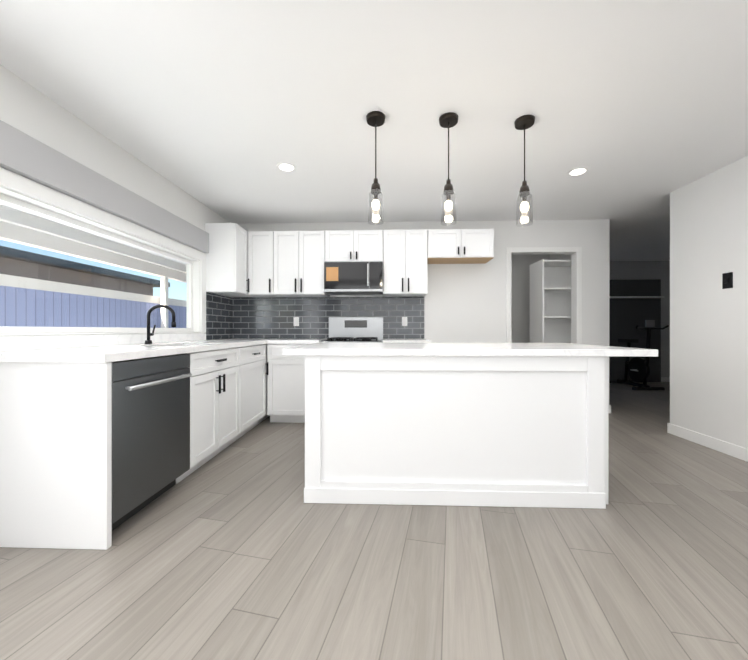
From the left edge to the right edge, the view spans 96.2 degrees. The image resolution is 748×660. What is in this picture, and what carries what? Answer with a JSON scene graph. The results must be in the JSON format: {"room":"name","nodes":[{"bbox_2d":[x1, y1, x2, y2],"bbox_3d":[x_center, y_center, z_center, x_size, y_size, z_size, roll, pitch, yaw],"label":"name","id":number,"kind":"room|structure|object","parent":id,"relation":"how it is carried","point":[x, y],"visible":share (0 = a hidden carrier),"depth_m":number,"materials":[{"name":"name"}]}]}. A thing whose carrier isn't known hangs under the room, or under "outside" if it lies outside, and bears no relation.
{"room":"kitchen","nodes":[
{"label":"kitchen","id":0,"kind":"room"},
{"bbox_2d":[0,64,231,339],"bbox_3d":[-2.036,-0.169,0.629,0.158,2.400,7.640,0,0,2],"label":"wall","id":1,"kind":"structure","parent":0,"point":[30,110],"depth_m":2.34,"materials":[{"name":"white paint"}]},
{"bbox_2d":[0,167,205,335],"bbox_3d":[-1.969,-0.402,2.208,0.158,0.865,2.940,0,0,2],"label":"window","id":2,"kind":"structure","parent":1,"relation":"in","point":[196,288],"depth_m":2.36,"materials":[{"name":"white"}]},
{"bbox_2d":[0,333,207,352],"bbox_3d":[-1.880,0.073,2.617,0.018,0.075,2.097,0,0,2],"label":"backsplash","id":3,"kind":"structure","parent":1,"relation":"attached to","point":[137,339],"depth_m":2.20,"materials":[{"name":"white stone"}]},
{"bbox_2d":[0,120,208,252],"bbox_3d":[-1.882,-0.946,2.145,0.054,0.217,3.042,0,0,2],"label":"window valance","id":4,"kind":"object","parent":1,"relation":"attached to","point":[27,156],"visible":0.9,"depth_m":2.16,"materials":[{"name":"grey"}]},
{"bbox_2d":[205,223,253,296],"bbox_3d":[-1.649,-0.795,3.989,0.380,0.750,0.648,0,0,2],"label":"upper cabinet","id":5,"kind":"object","parent":1,"relation":"attached to","point":[226,265],"visible":0.94,"depth_m":3.67,"materials":[{"name":"white wood"}]},
{"bbox_2d":[0,382,747,659],"bbox_3d":[1.924,1.081,1.787,7.990,0.100,10.240,0,0,2],"label":"floor","id":6,"kind":"structure","parent":0,"point":[239,549],"depth_m":1.43,"materials":[{"name":"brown wood"}]},
{"bbox_2d":[112,354,191,530],"bbox_3d":[-1.517,0.594,1.927,0.661,0.871,0.631,0,0,2],"label":"dishwasher","id":7,"kind":"object","parent":6,"relation":"on","point":[150,429],"visible":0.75,"depth_m":1.84,"materials":[{"name":"grey metal"}]},
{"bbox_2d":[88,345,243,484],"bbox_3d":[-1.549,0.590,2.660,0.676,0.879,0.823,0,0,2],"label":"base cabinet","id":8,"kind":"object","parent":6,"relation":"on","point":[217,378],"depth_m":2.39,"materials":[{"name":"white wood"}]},
{"bbox_2d":[0,339,274,364],"bbox_3d":[-1.534,0.130,2.932,0.686,0.040,2.752,0,0,2],"label":"countertop","id":9,"kind":"structure","parent":8,"relation":"on","point":[83,354],"depth_m":1.74,"materials":[{"name":"white stone"}]},
{"bbox_2d":[145,305,175,343],"bbox_3d":[-1.653,-0.044,2.617,0.242,0.306,0.092,0,0,2],"label":"faucet","id":10,"kind":"object","parent":9,"relation":"on","point":[149,334],"visible":0.98,"depth_m":2.59,"materials":[{"name":"black metal"}]},
{"bbox_2d":[244,341,267,433],"bbox_3d":[-1.526,0.590,3.307,0.676,0.879,0.715,0,0,2],"label":"base cabinet","id":11,"kind":"object","parent":6,"relation":"on","point":[255,356],"depth_m":3.38,"materials":[{"name":"white wood"}]},
{"bbox_2d":[267,339,326,422],"bbox_3d":[-0.864,0.569,3.937,0.573,0.919,0.684,0,0,2],"label":"base cabinet","id":12,"kind":"object","parent":6,"relation":"on","point":[286,389],"visible":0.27,"depth_m":3.64,"materials":[{"name":"white wood"}]},
{"bbox_2d":[320,317,382,342],"bbox_3d":[-0.235,0.434,3.905,0.680,1.189,0.700,0,0,2],"label":"range oven","id":13,"kind":"object","parent":6,"relation":"on","point":[358,329],"visible":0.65,"depth_m":4.16,"materials":[{"name":"silver metal"}]},
{"bbox_2d":[383,339,430,342],"bbox_3d":[0.365,0.569,3.893,0.515,0.919,0.684,0,0,2],"label":"countertop","id":14,"kind":"structure","parent":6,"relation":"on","point":[406,341],"depth_m":3.58,"materials":[{"name":"white stone"}]},
{"bbox_2d":[304,358,608,508],"bbox_3d":[0.498,0.590,2.410,1.801,0.880,0.898,0,0,2],"label":"kitchen island","id":15,"kind":"object","parent":6,"relation":"on","point":[490,424],"depth_m":1.98,"materials":[{"name":"white wood"}]},
{"bbox_2d":[283,342,657,357],"bbox_3d":[0.554,0.130,2.437,2.152,0.040,1.000,0,0,2],"label":"island countertop","id":16,"kind":"structure","parent":15,"relation":"on","point":[319,349],"depth_m":1.97,"materials":[{"name":"white stone"}]},
{"bbox_2d":[530,259,570,342],"bbox_3d":[2.500,0.054,4.548,0.600,1.949,0.400,0,0,2],"label":"shelf unit","id":17,"kind":"object","parent":6,"relation":"on","point":[550,301],"visible":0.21,"depth_m":4.73,"materials":[{"name":"white wood"}]},
{"bbox_2d":[609,320,668,389],"bbox_3d":[4.707,0.428,6.075,0.528,1.199,0.888,0,0,2],"label":"exercise bike","id":18,"kind":"object","parent":6,"relation":"on","point":[637,369],"visible":0.96,"depth_m":5.86,"materials":[{"name":"black metal"}]},
{"bbox_2d":[0,0,747,260],"bbox_3d":[1.924,-1.429,1.786,7.990,0.120,10.240,0,0,2],"label":"ceiling","id":19,"kind":"structure","parent":0,"point":[637,108],"depth_m":1.98,"materials":[{"name":"white paint"}]},
{"bbox_2d":[276,162,295,171],"bbox_3d":[-0.735,-1.365,2.813,0.164,0.008,0.164,0,0,2],"label":"recessed light","id":20,"kind":"object","parent":19,"relation":"in","point":[286,166],"visible":1,"depth_m":2.80,"materials":[{"name":"white plastic"}]},
{"bbox_2d":[366,111,384,223],"bbox_3d":[0.011,-1.029,2.156,0.124,0.679,0.124,0,0,2],"label":"pendant light","id":21,"kind":"object","parent":19,"relation":"hanging from","point":[375,119],"visible":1,"depth_m":2.14,"materials":[{"name":"clear glass"}]},
{"bbox_2d":[439,112,457,225],"bbox_3d":[0.482,-1.029,2.169,0.124,0.679,0.124,0,0,2],"label":"pendant light","id":22,"kind":"object","parent":19,"relation":"hanging from","point":[448,120],"visible":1,"depth_m":2.16,"materials":[{"name":"clear glass"}]},
{"bbox_2d":[514,114,534,224],"bbox_3d":[0.983,-1.029,2.191,0.124,0.679,0.124,0,0,2],"label":"pendant light","id":23,"kind":"object","parent":19,"relation":"hanging from","point":[523,122],"visible":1,"depth_m":2.18,"materials":[{"name":"clear glass"}]},
{"bbox_2d":[567,167,588,175],"bbox_3d":[1.759,-1.365,2.893,0.164,0.008,0.164,0,0,2],"label":"recessed light","id":24,"kind":"object","parent":19,"relation":"in","point":[577,171],"visible":1,"depth_m":2.88,"materials":[{"name":"white plastic"}]},
{"bbox_2d":[232,219,608,404],"bbox_3d":[0.469,-0.170,4.297,4.900,2.400,0.128,0,0,2],"label":"wall","id":25,"kind":"structure","parent":0,"point":[461,303],"depth_m":4.22,"materials":[{"name":"white paint"}]},
{"bbox_2d":[247,231,329,296],"bbox_3d":[-1.039,-0.795,4.101,0.934,0.750,0.380,0,0,2],"label":"upper cabinet","id":26,"kind":"object","parent":25,"relation":"attached to","point":[285,263],"visible":1,"depth_m":3.95,"materials":[{"name":"white wood"}]},
{"bbox_2d":[294,317,298,325],"bbox_3d":[-0.992,-0.108,4.282,0.070,0.115,0.008,0,0,2],"label":"electrical outlet","id":27,"kind":"object","parent":25,"relation":"attached to","point":[296,321],"visible":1,"depth_m":4.28,"materials":[{"name":"white plastic"}]},
{"bbox_2d":[325,230,382,260],"bbox_3d":[-0.229,-0.982,4.072,0.680,0.376,0.380,0,0,2],"label":"upper cabinet","id":28,"kind":"object","parent":25,"relation":"attached to","point":[353,245],"visible":0.92,"depth_m":3.92,"materials":[{"name":"white wood"}]},
{"bbox_2d":[324,261,382,294],"bbox_3d":[-0.231,-0.615,4.027,0.674,0.350,0.470,0,0,2],"label":"over-the-range microwave","id":29,"kind":"object","parent":28,"relation":"attached to","point":[353,277],"visible":1,"depth_m":3.83,"materials":[{"name":"silver metal"}]},
{"bbox_2d":[402,317,406,325],"bbox_3d":[0.387,-0.108,4.232,0.070,0.115,0.008,0,0,2],"label":"electrical outlet","id":30,"kind":"object","parent":25,"relation":"attached to","point":[404,321],"visible":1,"depth_m":4.23,"materials":[{"name":"white plastic"}]},
{"bbox_2d":[383,229,426,296],"bbox_3d":[0.371,-0.795,4.050,0.515,0.750,0.380,0,0,2],"label":"upper cabinet","id":31,"kind":"object","parent":25,"relation":"attached to","point":[404,263],"visible":1,"depth_m":3.90,"materials":[{"name":"white wood"}]},
{"bbox_2d":[427,229,493,263],"bbox_3d":[1.010,-1.001,4.027,0.759,0.338,0.380,0,0,2],"label":"upper cabinet","id":32,"kind":"object","parent":25,"relation":"attached to","point":[460,246],"visible":0.98,"depth_m":3.88,"materials":[{"name":"white wood"}]},
{"bbox_2d":[506,247,581,343],"bbox_3d":[2.116,0.000,4.175,0.920,2.060,0.012,0,0,2],"label":"door frame","id":33,"kind":"structure","parent":25,"relation":"attached to","point":[509,250],"depth_m":4.17,"materials":[{"name":"white wood"}]},
{"bbox_2d":[511,254,549,342],"bbox_3d":[2.305,-0.171,5.535,1.320,2.400,0.120,0,0,2],"label":"wall","id":34,"kind":"structure","parent":0,"point":[520,297],"depth_m":5.47,"materials":[{"name":"white paint"}]},
{"bbox_2d":[550,254,570,259],"bbox_3d":[2.891,-0.171,4.859,0.100,2.400,1.170,0,0,2],"label":"wall","id":35,"kind":"structure","parent":0,"point":[552,256],"depth_m":5.13,"materials":[{"name":"white paint"}]},
{"bbox_2d":[609,279,663,381],"bbox_3d":[4.977,0.013,6.629,1.400,2.030,0.099,0,0,2],"label":"closet","id":36,"kind":"object","parent":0,"point":[633,304],"visible":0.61,"depth_m":6.66,"materials":[{"name":"grey"}]},
{"bbox_2d":[609,261,669,376],"bbox_3d":[4.491,-0.172,6.757,2.960,2.400,0.120,0,0,2],"label":"wall","id":37,"kind":"structure","parent":0,"point":[631,270],"depth_m":6.64,"materials":[{"name":"grey paint"}]},
{"bbox_2d":[661,377,669,381],"bbox_3d":[4.493,0.978,6.691,2.970,0.100,0.014,0,0,2],"label":"baseboard","id":38,"kind":"structure","parent":37,"relation":"attached to","point":[663,379],"depth_m":6.64,"materials":[{"name":"white"}]},
{"bbox_2d":[670,155,747,448],"bbox_3d":[2.895,-0.168,-0.010,0.120,2.400,6.720,0,0,2],"label":"wall","id":39,"kind":"structure","parent":0,"point":[708,317],"depth_m":2.92,"materials":[{"name":"white paint"}]},
{"bbox_2d":[667,423,747,461],"bbox_3d":[2.830,0.982,0.060,0.014,0.100,6.614,0,0,2],"label":"baseboard","id":40,"kind":"structure","parent":39,"relation":"attached to","point":[733,450],"depth_m":2.92,"materials":[{"name":"white wood"}]},
{"bbox_2d":[722,272,732,288],"bbox_3d":[2.928,-0.409,2.781,0.016,0.130,0.080,0,0,2],"label":"light switch","id":41,"kind":"object","parent":39,"relation":"attached to","point":[727,280],"visible":1,"depth_m":2.78,"materials":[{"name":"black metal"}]},
{"label":"outside","id":42,"kind":"structure","parent":0,"visible":0},
{"bbox_3d":[-8.857,1.100,4.179,13.729,0.100,24.000,0,0,2],"label":"ground","id":43,"kind":"structure","parent":42,"visible":0},
{"bbox_2d":[0,246,169,295],"bbox_3d":[-12.769,-0.510,4.320,6.900,3.120,21.000,0,0,2],"label":"neighbor house","id":44,"kind":"structure","parent":43,"relation":"on","point":[49,267],"depth_m":10.29,"materials":[{"name":"grey"}]},
{"bbox_2d":[0,274,185,327],"bbox_3d":[-5.348,0.130,4.051,0.150,1.840,24.000,0,0,2],"label":"fence","id":45,"kind":"object","parent":43,"relation":"on","point":[134,302],"depth_m":5.87,"materials":[{"name":"blue wood"}]},
{"bbox_2d":[0,202,185,327],"bbox_3d":[-3.664,-0.239,2.489,3.229,2.580,13.000,0,0,2],"label":"patio cover","id":46,"kind":"structure","parent":43,"relation":"on","point":[61,244],"depth_m":5.37,"materials":[{"name":"grey wood"}]}
]}

